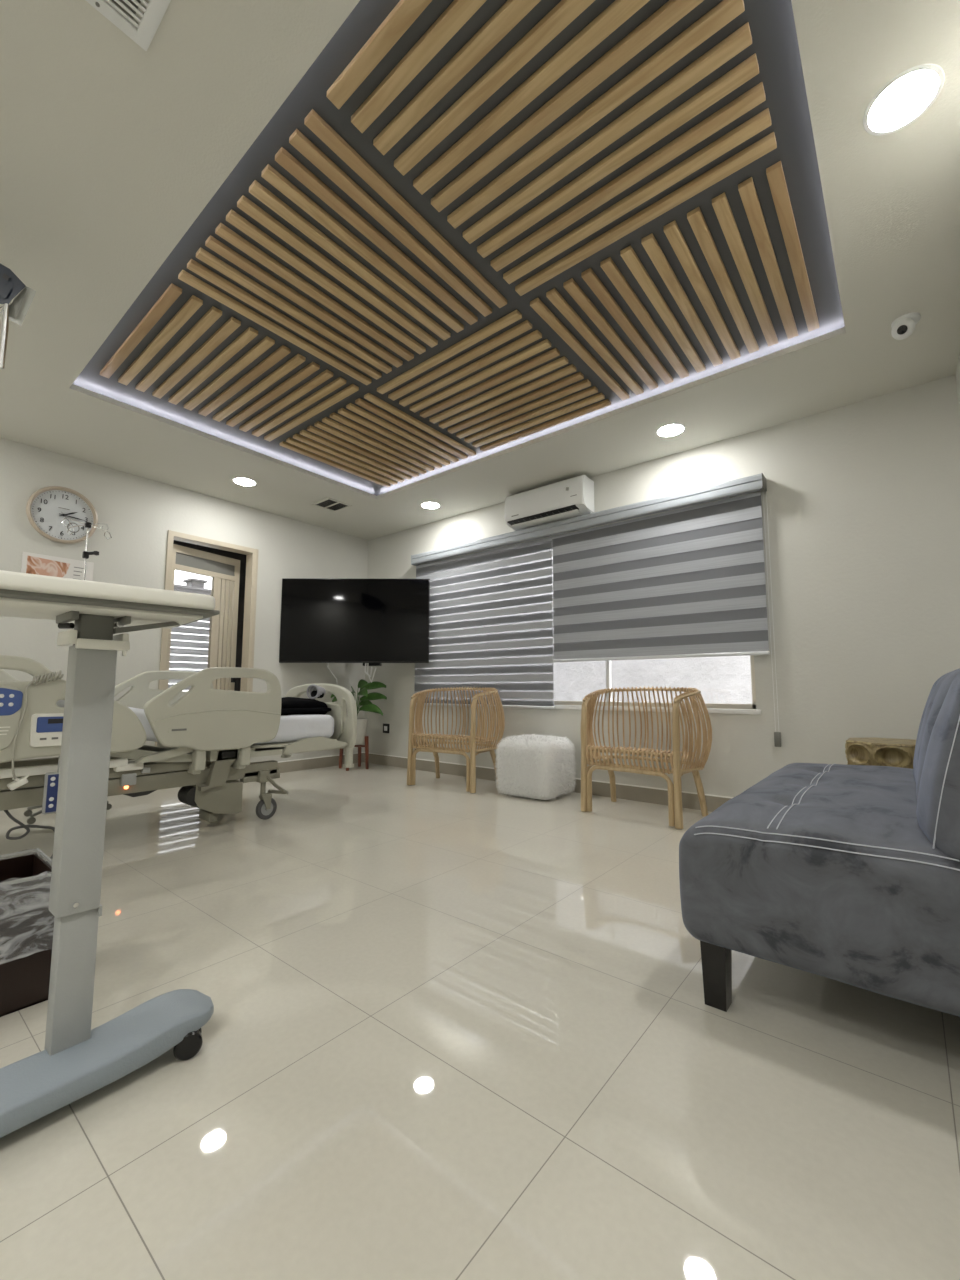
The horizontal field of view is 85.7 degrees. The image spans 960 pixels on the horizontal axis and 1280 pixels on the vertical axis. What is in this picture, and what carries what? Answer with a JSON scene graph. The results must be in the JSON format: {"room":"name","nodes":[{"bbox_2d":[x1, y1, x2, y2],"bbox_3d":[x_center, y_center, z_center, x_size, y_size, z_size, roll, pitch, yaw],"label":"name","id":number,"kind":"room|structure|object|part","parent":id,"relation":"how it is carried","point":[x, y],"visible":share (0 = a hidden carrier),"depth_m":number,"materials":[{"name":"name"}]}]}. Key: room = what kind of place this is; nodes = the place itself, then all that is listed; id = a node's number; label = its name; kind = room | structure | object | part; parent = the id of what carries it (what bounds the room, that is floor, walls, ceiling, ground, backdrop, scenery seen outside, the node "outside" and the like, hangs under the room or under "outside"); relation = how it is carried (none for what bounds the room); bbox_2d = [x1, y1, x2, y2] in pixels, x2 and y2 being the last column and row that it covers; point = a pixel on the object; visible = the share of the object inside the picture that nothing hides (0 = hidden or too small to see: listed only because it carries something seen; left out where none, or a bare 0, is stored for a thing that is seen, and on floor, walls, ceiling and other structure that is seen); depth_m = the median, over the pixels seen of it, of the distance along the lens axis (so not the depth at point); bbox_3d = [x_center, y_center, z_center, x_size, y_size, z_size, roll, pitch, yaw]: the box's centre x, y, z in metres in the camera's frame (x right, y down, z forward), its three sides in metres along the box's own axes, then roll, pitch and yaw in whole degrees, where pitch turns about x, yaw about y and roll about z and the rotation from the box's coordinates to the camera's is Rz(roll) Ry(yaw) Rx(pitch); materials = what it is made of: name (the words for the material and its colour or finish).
{"room":"hospital room","nodes":[
{"label":"hospital room","id":0,"kind":"room"},
{"bbox_2d":[0,437,367,789],"bbox_3d":[-3.296,-0.102,4.260,0.140,2.765,6.040,-4,-7,39],"label":"wall","id":1,"kind":"structure","parent":0,"point":[138,512],"depth_m":4.61,"materials":[{"name":"paint"}]},
{"bbox_2d":[21,552,93,580],"bbox_3d":[-3.352,-0.498,4.111,0.006,0.325,0.450,-4,-7,39],"label":"poster","id":2,"kind":"object","parent":1,"relation":"attached to","point":[32,563],"visible":0.48,"depth_m":4.10,"materials":[{"name":"white paper"}]},
{"bbox_2d":[26,556,69,576],"bbox_3d":[-3.390,-0.505,4.061,0.001,0.270,0.265,-4,-7,39],"label":"picture","id":3,"kind":"object","parent":2,"relation":"attached to","point":[54,566],"depth_m":4.07},
{"bbox_2d":[26,486,97,543],"bbox_3d":[-3.337,-1.002,4.147,0.040,0.460,0.460,-4,-7,39],"label":"wall clock","id":4,"kind":"object","parent":1,"relation":"attached to","point":[46,508],"visible":0.98,"depth_m":4.14,"materials":[{"name":"beige plastic"}]},
{"bbox_2d":[161,544,239,772],"bbox_3d":[-2.734,0.229,5.075,0.070,2.225,0.745,-3,-6,29],"label":"door","id":5,"kind":"structure","parent":1,"relation":"in","point":[224,571],"depth_m":5.27,"materials":[{"name":"wood"},{"name":"glass"}]},
{"bbox_3d":[-2.744,-0.751,5.179,0.012,0.115,0.630,-3,-6,29],"label":"transom panel","id":6,"kind":"part","parent":5,"relation":"part of","materials":[{"name":"grey metal"}]},
{"bbox_2d":[155,530,258,746],"bbox_3d":[-2.645,0.188,5.014,0.144,2.335,0.858,-4,-7,39],"label":"trim","id":7,"kind":"structure","parent":1,"relation":"attached to","point":[252,554],"depth_m":5.28,"materials":[{"name":"beige wood"}]},
{"bbox_2d":[278,752,362,772],"bbox_3d":[-3.284,1.205,4.032,0.012,0.121,5.900,-4,-7,39],"label":"baseboard","id":8,"kind":"structure","parent":1,"relation":"attached to","point":[325,761],"depth_m":5.75,"materials":[{"name":"tile"}]},
{"bbox_2d":[173,540,246,690],"bbox_3d":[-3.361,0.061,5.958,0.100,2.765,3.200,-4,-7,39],"label":"door frame","id":9,"kind":"structure","parent":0,"point":[242,557],"depth_m":6.38,"materials":[{"name":"black paint"}]},
{"bbox_2d":[168,617,209,689],"bbox_3d":[-3.440,0.380,5.700,0.055,1.520,1.050,-4,-7,39],"label":"zebra blind","id":10,"kind":"object","parent":9,"relation":"attached to","point":[176,665],"visible":0.02,"depth_m":5.89,"materials":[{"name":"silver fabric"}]},
{"bbox_2d":[0,762,959,1279],"bbox_3d":[-1.164,1.154,2.297,5.527,0.100,5.900,-4,-7,39],"label":"floor","id":11,"kind":"structure","parent":0,"point":[451,1032],"depth_m":1.20,"materials":[{"name":"tile"}]},
{"bbox_2d":[0,850,54,1016],"bbox_3d":[-1.441,0.842,1.466,0.348,0.362,0.374,-4,-7,39],"label":"waste bin","id":12,"kind":"object","parent":11,"relation":"on","point":[26,920],"visible":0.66,"depth_m":1.45,"materials":[{"name":"black plastic"}]},
{"bbox_2d":[24,518,111,823],"bbox_3d":[-2.881,0.180,3.730,0.474,2.105,0.491,-4,-7,39],"label":"stand","id":13,"kind":"object","parent":11,"relation":"on","point":[85,554],"visible":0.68,"depth_m":3.79,"materials":[{"name":"silver metal"}]},
{"bbox_2d":[0,570,219,1137],"bbox_3d":[-1.050,0.433,1.113,0.899,1.109,0.431,5,-8,-44],"label":"table","id":14,"kind":"object","parent":11,"relation":"on","point":[76,1060],"visible":1,"depth_m":1.19,"materials":[{"name":"white plastic"}]},
{"bbox_3d":[-0.939,0.737,1.196,0.052,0.380,0.074,-4,-7,39],"label":"post","id":15,"kind":"part","parent":14,"relation":"part of","materials":[{"name":"grey metal"}]},
{"bbox_3d":[-0.942,0.320,1.231,0.072,0.613,0.082,-4,-7,39],"label":"post","id":16,"kind":"part","parent":14,"relation":"part of","materials":[{"name":"grey metal"}]},
{"bbox_3d":[-0.944,0.010,1.264,0.115,0.056,0.120,-4,-7,39],"label":"release lever","id":17,"kind":"part","parent":14,"relation":"part of","materials":[{"name":"white plastic"}]},
{"bbox_3d":[-1.080,-0.074,1.156,0.760,0.008,0.310,5,-8,-44],"label":"underside panel","id":18,"kind":"part","parent":14,"relation":"part of","materials":[{"name":"white plastic"}]},
{"bbox_3d":[-0.852,-0.032,1.329,0.020,0.044,0.145,-4,-7,39],"label":"brace arm","id":19,"kind":"part","parent":14,"relation":"part of","materials":[{"name":"grey metal"}]},
{"bbox_2d":[0,655,356,821],"bbox_3d":[-2.121,0.592,3.318,1.105,1.208,2.584,-4,-7,39],"label":"hospital bed","id":20,"kind":"object","parent":11,"relation":"on","point":[200,727],"visible":0.84,"depth_m":3.11,"materials":[{"name":"plastic"}]},
{"bbox_3d":[-2.983,0.388,3.119,0.045,0.509,1.074,-4,-7,39],"label":"head rail","id":21,"kind":"part","parent":20,"relation":"part of","materials":[{"name":"plastic"}]},
{"bbox_3d":[-2.259,0.280,2.351,0.008,0.131,0.274,-4,-7,39],"label":"control panel","id":22,"kind":"part","parent":20,"relation":"part of","materials":[{"name":"blue plastic"}]},
{"bbox_2d":[4,810,54,862],"bbox_3d":[-2.255,0.973,2.549,0.113,0.304,0.282,-4,-7,39],"label":"power cable","id":23,"kind":"object","parent":20,"relation":"hanging from","point":[27,827],"visible":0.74,"depth_m":2.55,"materials":[{"name":"grey rubber"}]},
{"bbox_3d":[-2.129,0.401,2.489,0.049,0.516,0.167,-4,-7,39],"label":"coiled cord","id":24,"kind":"part","parent":20,"relation":"part of","materials":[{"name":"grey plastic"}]},
{"bbox_2d":[42,756,59,814],"bbox_3d":[-2.098,0.713,2.572,0.034,0.286,0.105,-4,-7,39],"label":"remote","id":25,"kind":"object","parent":20,"relation":"hanging from","point":[50,792],"visible":0.57,"depth_m":2.54,"materials":[{"name":"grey plastic"}]},
{"bbox_3d":[-2.101,0.756,2.570,0.026,0.200,0.105,-4,-7,39],"label":"casing","id":26,"kind":"part","parent":25,"relation":"part of","materials":[{"name":"grey"}]},
{"bbox_3d":[-2.185,0.665,2.621,0.075,0.070,0.835,-4,-7,39],"label":"frame","id":27,"kind":"part","parent":20,"relation":"part of","materials":[{"name":"white plastic"}]},
{"bbox_3d":[-2.197,0.328,2.479,0.045,0.509,1.074,-4,-7,39],"label":"head rail","id":28,"kind":"part","parent":20,"relation":"part of","materials":[{"name":"plastic"}]},
{"bbox_3d":[-2.397,0.743,2.992,0.790,0.055,1.050,-4,-7,39],"label":"lift frame","id":29,"kind":"part","parent":20,"relation":"part of","materials":[{"name":"silver metal"}]},
{"bbox_3d":[-2.232,0.845,3.190,0.765,0.090,1.680,-4,-7,39],"label":"frame","id":30,"kind":"part","parent":20,"relation":"part of","materials":[{"name":"silver metal"}]},
{"bbox_3d":[-1.826,0.659,2.992,0.045,0.075,0.300,-4,-7,39],"label":"deck plate","id":31,"kind":"part","parent":20,"relation":"part of","materials":[{"name":"plastic"}]},
{"bbox_3d":[-2.397,0.482,3.831,0.045,0.512,0.814,-4,-7,39],"label":"foot rail","id":32,"kind":"part","parent":20,"relation":"part of","materials":[{"name":"plastic"}]},
{"bbox_3d":[-2.060,0.504,3.445,0.871,0.389,2.020,-4,-7,39],"label":"mattress","id":33,"kind":"part","parent":20,"relation":"part of","materials":[{"name":"white fabric"}]},
{"bbox_3d":[-1.611,0.422,3.191,0.045,0.512,0.814,-4,-7,39],"label":"foot rail","id":34,"kind":"part","parent":20,"relation":"part of","materials":[{"name":"plastic"}]},
{"bbox_3d":[-1.582,0.456,3.188,0.011,0.059,0.753,-4,-7,39],"label":"moulding","id":35,"kind":"part","parent":20,"relation":"part of","materials":[{"name":"plastic"}]},
{"bbox_3d":[-1.649,0.811,3.266,0.045,0.245,0.220,-4,-7,39],"label":"lifting arm","id":36,"kind":"part","parent":20,"relation":"part of","materials":[{"name":"silver metal"}]},
{"bbox_3d":[-1.712,0.946,4.570,0.084,0.175,0.084,-4,-7,39],"label":"corner post","id":37,"kind":"part","parent":20,"relation":"part of","materials":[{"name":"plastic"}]},
{"bbox_2d":[281,697,331,715],"bbox_3d":[-1.559,0.520,4.083,0.660,0.143,0.480,-4,-7,39],"label":"folded blanket","id":38,"kind":"object","parent":20,"relation":"on","point":[289,705],"visible":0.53,"depth_m":3.91,"materials":[{"name":"black fabric"}]},
{"bbox_2d":[307,684,325,698],"bbox_3d":[-1.279,0.407,4.072,0.168,0.118,0.098,-4,-7,39],"label":"bundle","id":39,"kind":"object","parent":38,"relation":"on","point":[319,692],"visible":1,"depth_m":4.04,"materials":[{"name":"grey fabric"}]},
{"bbox_3d":[-1.198,0.756,3.787,0.045,0.095,0.535,-4,-7,39],"label":"deck tapered panel","id":40,"kind":"part","parent":20,"relation":"part of","materials":[{"name":"plastic"}]},
{"bbox_3d":[-1.356,0.619,4.303,1.033,0.514,0.045,-4,-7,39],"label":"footboard","id":41,"kind":"part","parent":20,"relation":"part of","materials":[{"name":"plastic"}]},
{"bbox_3d":[-1.378,0.682,4.270,0.797,0.327,0.020,-4,-7,39],"label":"footboard panel","id":42,"kind":"part","parent":20,"relation":"part of","materials":[{"name":"plastic"}]},
{"bbox_3d":[-1.015,0.893,4.003,0.084,0.175,0.084,-4,-7,39],"label":"corner post","id":43,"kind":"part","parent":20,"relation":"part of","materials":[{"name":"plastic"}]},
{"bbox_2d":[331,679,386,770],"bbox_3d":[-1.389,0.939,5.818,0.570,0.999,0.498,-4,-7,39],"label":"potted plant","id":44,"kind":"object","parent":11,"relation":"on","point":[366,704],"visible":0.63,"depth_m":5.82,"materials":[{"name":"green plant"}]},
{"bbox_3d":[-1.558,1.260,5.827,0.052,0.362,0.046,-4,-7,39],"label":"leg","id":45,"kind":"part","parent":44,"relation":"part of","materials":[{"name":"red wood"}]},
{"bbox_3d":[-1.383,1.271,5.944,0.046,0.362,0.052,-4,-7,39],"label":"leg","id":46,"kind":"part","parent":44,"relation":"part of","materials":[{"name":"red wood"}]},
{"bbox_3d":[-1.411,1.028,5.820,0.280,0.280,0.280,-4,-7,39],"label":"pot","id":47,"kind":"part","parent":44,"relation":"part of","materials":[{"name":"grey ceramic"}]},
{"bbox_3d":[-1.265,1.255,5.770,0.052,0.362,0.046,-4,-7,39],"label":"leg","id":48,"kind":"part","parent":44,"relation":"part of","materials":[{"name":"red wood"}]},
{"bbox_2d":[407,687,504,792],"bbox_3d":[-0.216,0.896,4.878,0.915,0.910,0.589,-3,-6,31],"label":"rattan chair","id":49,"kind":"object","parent":11,"relation":"on","point":[417,734],"visible":0.98,"depth_m":4.76,"materials":[{"name":"beige wicker"}]},
{"bbox_3d":[-0.635,0.931,4.850,0.051,0.825,0.112,-3,-6,31],"label":"leg","id":50,"kind":"part","parent":49,"relation":"part of","materials":[{"name":"wicker"}]},
{"bbox_3d":[-0.440,1.195,5.133,0.052,0.363,0.167,-2,-6,23],"label":"leg","id":51,"kind":"part","parent":49,"relation":"part of","materials":[{"name":"wicker"}]},
{"bbox_3d":[-0.238,0.918,4.839,0.684,0.076,0.453,-3,-6,31],"label":"seat rail","id":52,"kind":"part","parent":49,"relation":"part of","materials":[{"name":"wicker"}]},
{"bbox_3d":[-0.223,0.507,4.902,0.794,0.106,0.496,-3,-6,31],"label":"rail","id":53,"kind":"part","parent":49,"relation":"part of","materials":[{"name":"wicker"}]},
{"bbox_3d":[-0.044,0.898,4.493,0.051,0.825,0.112,-3,-6,31],"label":"leg","id":54,"kind":"part","parent":49,"relation":"part of","materials":[{"name":"wicker"}]},
{"bbox_3d":[0.138,1.162,4.784,0.052,0.363,0.167,-4,-7,39],"label":"leg","id":55,"kind":"part","parent":49,"relation":"part of","materials":[{"name":"wicker"}]},
{"bbox_2d":[495,734,576,800],"bbox_3d":[0.473,1.048,4.388,0.595,0.508,0.553,-4,-7,37],"label":"pouf","id":56,"kind":"object","parent":11,"relation":"on","point":[533,766],"visible":1,"depth_m":4.20,"materials":[{"name":"white fabric"}]},
{"bbox_2d":[580,686,711,828],"bbox_3d":[1.197,0.793,3.776,0.915,0.910,0.589,-5,-7,42],"label":"rattan chair","id":57,"kind":"object","parent":11,"relation":"on","point":[590,753],"visible":1,"depth_m":3.62,"materials":[{"name":"beige wicker"}]},
{"bbox_3d":[0.781,0.836,3.828,0.051,0.825,0.112,-5,-7,42],"label":"leg","id":58,"kind":"part","parent":57,"relation":"part of","materials":[{"name":"wicker"}]},
{"bbox_3d":[1.031,1.096,4.069,0.052,0.363,0.167,-4,-7,34],"label":"leg","id":59,"kind":"part","parent":57,"relation":"part of","materials":[{"name":"wicker"}]},
{"bbox_3d":[1.188,0.405,3.802,0.794,0.106,0.496,-5,-7,42],"label":"rail","id":60,"kind":"part","parent":57,"relation":"part of","materials":[{"name":"wicker"}]},
{"bbox_3d":[1.168,0.815,3.743,0.684,0.076,0.453,-5,-7,42],"label":"seat rail","id":61,"kind":"part","parent":57,"relation":"part of","materials":[{"name":"wicker"}]},
{"bbox_3d":[1.292,0.792,3.366,0.051,0.825,0.112,-5,-7,42],"label":"leg","id":62,"kind":"part","parent":57,"relation":"part of","materials":[{"name":"wicker"}]},
{"bbox_3d":[1.531,1.053,3.617,0.167,0.363,0.052,5,-7,-39],"label":"leg","id":63,"kind":"part","parent":57,"relation":"part of","materials":[{"name":"wicker"}]},
{"bbox_2d":[679,668,959,1016],"bbox_3d":[1.428,0.579,1.862,0.894,0.970,1.660,-4,-7,39],"label":"velvet sofa","id":64,"kind":"object","parent":11,"relation":"on","point":[848,874],"visible":1,"depth_m":1.30,"materials":[{"name":"grey fabric"}]},
{"bbox_3d":[0.674,0.932,1.471,0.068,0.190,0.068,-4,-7,39],"label":"leg","id":65,"kind":"part","parent":64,"relation":"part of","materials":[{"name":"black paint"}]},
{"bbox_3d":[1.643,0.349,1.709,0.341,0.540,1.655,-4,-7,39],"label":"backrest","id":66,"kind":"part","parent":64,"relation":"part of","materials":[{"name":"grey fabric"}]},
{"bbox_2d":[845,738,915,768],"bbox_3d":[2.229,0.849,2.772,0.412,0.610,0.412,-4,-7,39],"label":"side table","id":67,"kind":"object","parent":11,"relation":"on","point":[892,752],"visible":0.16,"depth_m":2.69,"materials":[{"name":"brown wood"}]},
{"bbox_2d":[0,0,959,539],"bbox_3d":[-1.151,-1.710,2.565,5.507,0.123,5.900,-4,-7,39],"label":"ceiling","id":68,"kind":"structure","parent":0,"point":[112,148],"depth_m":2.16,"materials":[{"name":"white paint"}]},
{"bbox_2d":[0,264,26,368],"bbox_3d":[-1.891,-1.351,1.947,0.470,0.712,0.114,0,-5,-1],"label":"monitor","id":69,"kind":"object","parent":68,"relation":"hanging from","point":[11,285],"visible":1,"depth_m":1.90,"materials":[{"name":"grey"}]},
{"bbox_3d":[-1.769,-1.114,1.907,0.087,0.233,0.029,-2,-6,18],"label":"clear rod","id":70,"kind":"part","parent":69,"relation":"part of","materials":[{"name":"silver metal"}]},
{"bbox_2d":[86,0,170,50],"bbox_3d":[-0.943,-1.778,1.138,0.565,0.012,0.555,-4,-7,39],"label":"ceiling vent","id":71,"kind":"object","parent":68,"relation":"in","point":[145,31],"visible":1,"depth_m":1.45,"materials":[{"name":"white plastic"}]},
{"bbox_2d":[100,283,358,441],"bbox_3d":[-1.571,-1.642,3.282,1.115,0.023,1.115,-4,-7,39],"label":"ceiling slats","id":72,"kind":"object","parent":68,"relation":"attached to","point":[172,292],"visible":1,"depth_m":3.18,"materials":[{"name":"brown wood"}]},
{"bbox_2d":[232,477,256,485],"bbox_3d":[-2.147,-1.442,4.718,0.204,0.004,0.204,-4,-7,39],"label":"recessed light","id":73,"kind":"object","parent":68,"relation":"in","point":[242,481],"visible":1,"depth_m":4.71,"materials":[{"name":"white plastic"}]},
{"bbox_2d":[312,497,351,511],"bbox_3d":[-1.517,-1.383,5.305,0.290,0.008,0.290,-4,-7,39],"label":"ceiling vent","id":74,"kind":"object","parent":68,"relation":"in","point":[328,503],"visible":1,"depth_m":5.29,"materials":[{"name":"white paint"}]},
{"bbox_2d":[316,500,346,510],"bbox_3d":[-1.517,-1.383,5.305,0.240,0.006,0.233,-4,-7,39],"label":"grille","id":75,"kind":"object","parent":74,"relation":"attached to","point":[332,505],"depth_m":5.31,"materials":[{"name":"grey metal"}]},
{"bbox_2d":[178,109,506,384],"bbox_3d":[-0.646,-1.712,2.529,1.115,0.023,1.115,-4,-7,39],"label":"ceiling slats","id":76,"kind":"object","parent":68,"relation":"attached to","point":[313,121],"visible":1,"depth_m":2.39,"materials":[{"name":"brown wood"}]},
{"bbox_2d":[279,393,475,486],"bbox_3d":[-0.815,-1.552,4.203,1.115,0.023,1.115,-4,-7,39],"label":"ceiling slats","id":77,"kind":"object","parent":68,"relation":"attached to","point":[368,396],"visible":1,"depth_m":4.12,"materials":[{"name":"brown wood"}]},
{"bbox_2d":[421,502,439,508],"bbox_3d":[-0.508,-1.382,5.314,0.204,0.004,0.204,-4,-7,39],"label":"recessed light","id":78,"kind":"object","parent":68,"relation":"in","point":[429,505],"visible":1,"depth_m":5.31,"materials":[{"name":"white plastic"}]},
{"bbox_2d":[422,503,438,507],"bbox_3d":[-0.508,-1.382,5.314,0.171,0.003,0.171,-4,-7,39],"label":"diffuser","id":79,"kind":"object","parent":78,"relation":"attached to","point":[425,505],"depth_m":5.31,"materials":[{"name":"white plastic"}]},
{"bbox_2d":[377,309,610,451],"bbox_3d":[0.111,-1.623,3.450,1.115,0.023,1.115,-4,-7,39],"label":"ceiling slats","id":80,"kind":"object","parent":68,"relation":"attached to","point":[514,316],"visible":1,"depth_m":3.35,"materials":[{"name":"brown wood"}]},
{"bbox_2d":[326,0,776,295],"bbox_3d":[0.280,-1.783,1.776,1.115,0.023,1.115,-4,-7,39],"label":"ceiling slats","id":81,"kind":"object","parent":68,"relation":"attached to","point":[403,15],"visible":1,"depth_m":1.75,"materials":[{"name":"brown wood"}]},
{"bbox_2d":[656,423,685,436],"bbox_3d":[1.389,-1.526,3.770,0.204,0.004,0.204,-4,-7,39],"label":"recessed light","id":82,"kind":"object","parent":68,"relation":"in","point":[673,429],"visible":1,"depth_m":3.77,"materials":[{"name":"white plastic"}]},
{"bbox_2d":[658,425,682,435],"bbox_3d":[1.389,-1.526,3.770,0.171,0.003,0.171,-4,-7,39],"label":"diffuser","id":83,"kind":"object","parent":82,"relation":"attached to","point":[666,430],"depth_m":3.77,"materials":[{"name":"white plastic"}]},
{"bbox_2d":[530,161,818,400],"bbox_3d":[1.036,-1.693,2.697,1.115,0.023,1.115,-4,-7,39],"label":"ceiling slats","id":84,"kind":"object","parent":68,"relation":"attached to","point":[775,174],"visible":1,"depth_m":2.56,"materials":[{"name":"brown wood"}]},
{"bbox_2d":[863,63,944,135],"bbox_3d":[1.357,-1.728,1.662,0.204,0.004,0.204,-4,-7,39],"label":"recessed light","id":85,"kind":"object","parent":68,"relation":"in","point":[909,94],"visible":1,"depth_m":1.65,"materials":[{"name":"white plastic"}]},
{"bbox_2d":[891,312,920,339],"bbox_3d":[2.170,-1.584,2.635,0.119,0.103,0.137,-4,-7,39],"label":"security camera","id":86,"kind":"object","parent":68,"relation":"attached to","point":[903,326],"visible":1,"depth_m":2.60,"materials":[{"name":"white plastic"}]},
{"bbox_2d":[364,374,959,796],"bbox_3d":[0.796,-0.049,4.723,5.607,2.765,0.140,-4,-7,39],"label":"wall","id":87,"kind":"structure","parent":0,"point":[862,503],"depth_m":3.46,"materials":[{"name":"paint"}]},
{"bbox_2d":[279,578,429,684],"bbox_3d":[-1.347,0.181,5.761,1.600,1.658,0.478,0,-5,0],"label":"television","id":88,"kind":"object","parent":87,"relation":"attached to","point":[324,620],"visible":0.98,"depth_m":5.56,"materials":[{"name":"black plastic"}]},
{"bbox_2d":[363,663,381,665],"bbox_3d":[-1.236,0.250,5.991,0.200,0.108,0.215,0,-5,0],"label":"media box","id":89,"kind":"object","parent":88,"relation":"attached to","point":[370,664],"visible":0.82,"depth_m":5.88,"materials":[{"name":"black plastic"}]},
{"bbox_2d":[383,723,389,732],"bbox_3d":[-1.104,1.038,6.077,0.110,0.110,0.014,-4,-7,39],"label":"wall outlet","id":90,"kind":"object","parent":87,"relation":"attached to","point":[385,726],"visible":1,"depth_m":6.07,"materials":[{"name":"black plastic"}]},
{"bbox_2d":[363,752,733,811],"bbox_3d":[0.711,1.264,4.566,5.495,0.121,0.012,-4,-7,39],"label":"baseboard","id":91,"kind":"structure","parent":87,"relation":"attached to","point":[690,800],"depth_m":4.30,"materials":[{"name":"tile"}]},
{"bbox_2d":[505,475,594,530],"bbox_3d":[0.623,-1.240,4.747,0.830,0.318,0.221,-4,-7,39],"label":"air conditioner","id":92,"kind":"object","parent":87,"relation":"attached to","point":[572,497],"visible":0.98,"depth_m":4.63,"materials":[{"name":"white plastic"}]},
{"bbox_2d":[411,473,766,565],"bbox_3d":[0.636,-1.004,4.772,3.550,0.109,0.130,-4,-7,39],"label":"valance","id":93,"kind":"object","parent":87,"relation":"attached to","point":[754,483],"visible":0.88,"depth_m":4.34,"materials":[{"name":"silver metal"}]},
{"bbox_2d":[428,544,760,714],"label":"window","id":94,"kind":"structure","parent":87,"relation":"in","point":[751,709],"depth_m":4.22,"materials":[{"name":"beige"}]},
{"bbox_2d":[414,537,554,708],"bbox_3d":[-0.033,-0.114,5.242,1.795,1.571,0.030,-4,-7,39],"label":"zebra blind","id":95,"kind":"object","parent":94,"relation":"attached to","point":[539,556],"visible":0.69,"depth_m":5.11,"materials":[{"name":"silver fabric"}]},
{"bbox_3d":[-0.035,0.655,5.169,1.795,0.026,0.030,-4,-7,39],"label":"rail","id":96,"kind":"part","parent":95,"relation":"part of","materials":[{"name":"silver metal"}]},
{"bbox_3d":[0.692,0.604,4.679,3.325,0.035,0.062,-4,-7,39],"label":"sill","id":97,"kind":"part","parent":94,"relation":"part of","materials":[{"name":"white"}]},
{"bbox_2d":[552,491,781,746],"bbox_3d":[1.342,-0.114,4.114,1.762,1.780,0.036,-4,-7,39],"label":"zebra blind","id":98,"kind":"object","parent":94,"relation":"attached to","point":[689,582],"visible":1,"depth_m":4.04,"materials":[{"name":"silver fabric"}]},
{"bbox_3d":[1.326,0.139,4.102,1.723,0.026,0.030,-4,-7,39],"label":"rail","id":99,"kind":"part","parent":98,"relation":"part of","materials":[{"name":"silver metal"}]},
{"bbox_3d":[2.014,-0.214,3.583,0.023,1.680,0.003,-4,-7,39],"label":"cord","id":100,"kind":"part","parent":98,"relation":"part of","materials":[{"name":"white plastic"}]},
{"bbox_2d":[956,350,959,417],"bbox_3d":[1.017,-0.438,0.661,0.100,2.765,5.900,-4,-7,39],"label":"wall","id":101,"kind":"structure","parent":0,"point":[958,363],"depth_m":3.01,"materials":[{"name":"paint"}]},
{"label":"outside","id":102,"kind":"structure","parent":0,"visible":0},
{"bbox_2d":[168,578,210,690],"bbox_3d":[-5.998,0.458,9.188,1.900,3.180,5.200,-4,-7,39],"label":"neighbouring house","id":103,"kind":"structure","parent":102,"point":[193,585],"depth_m":9.18,"materials":[{"name":"grey"}]}
]}

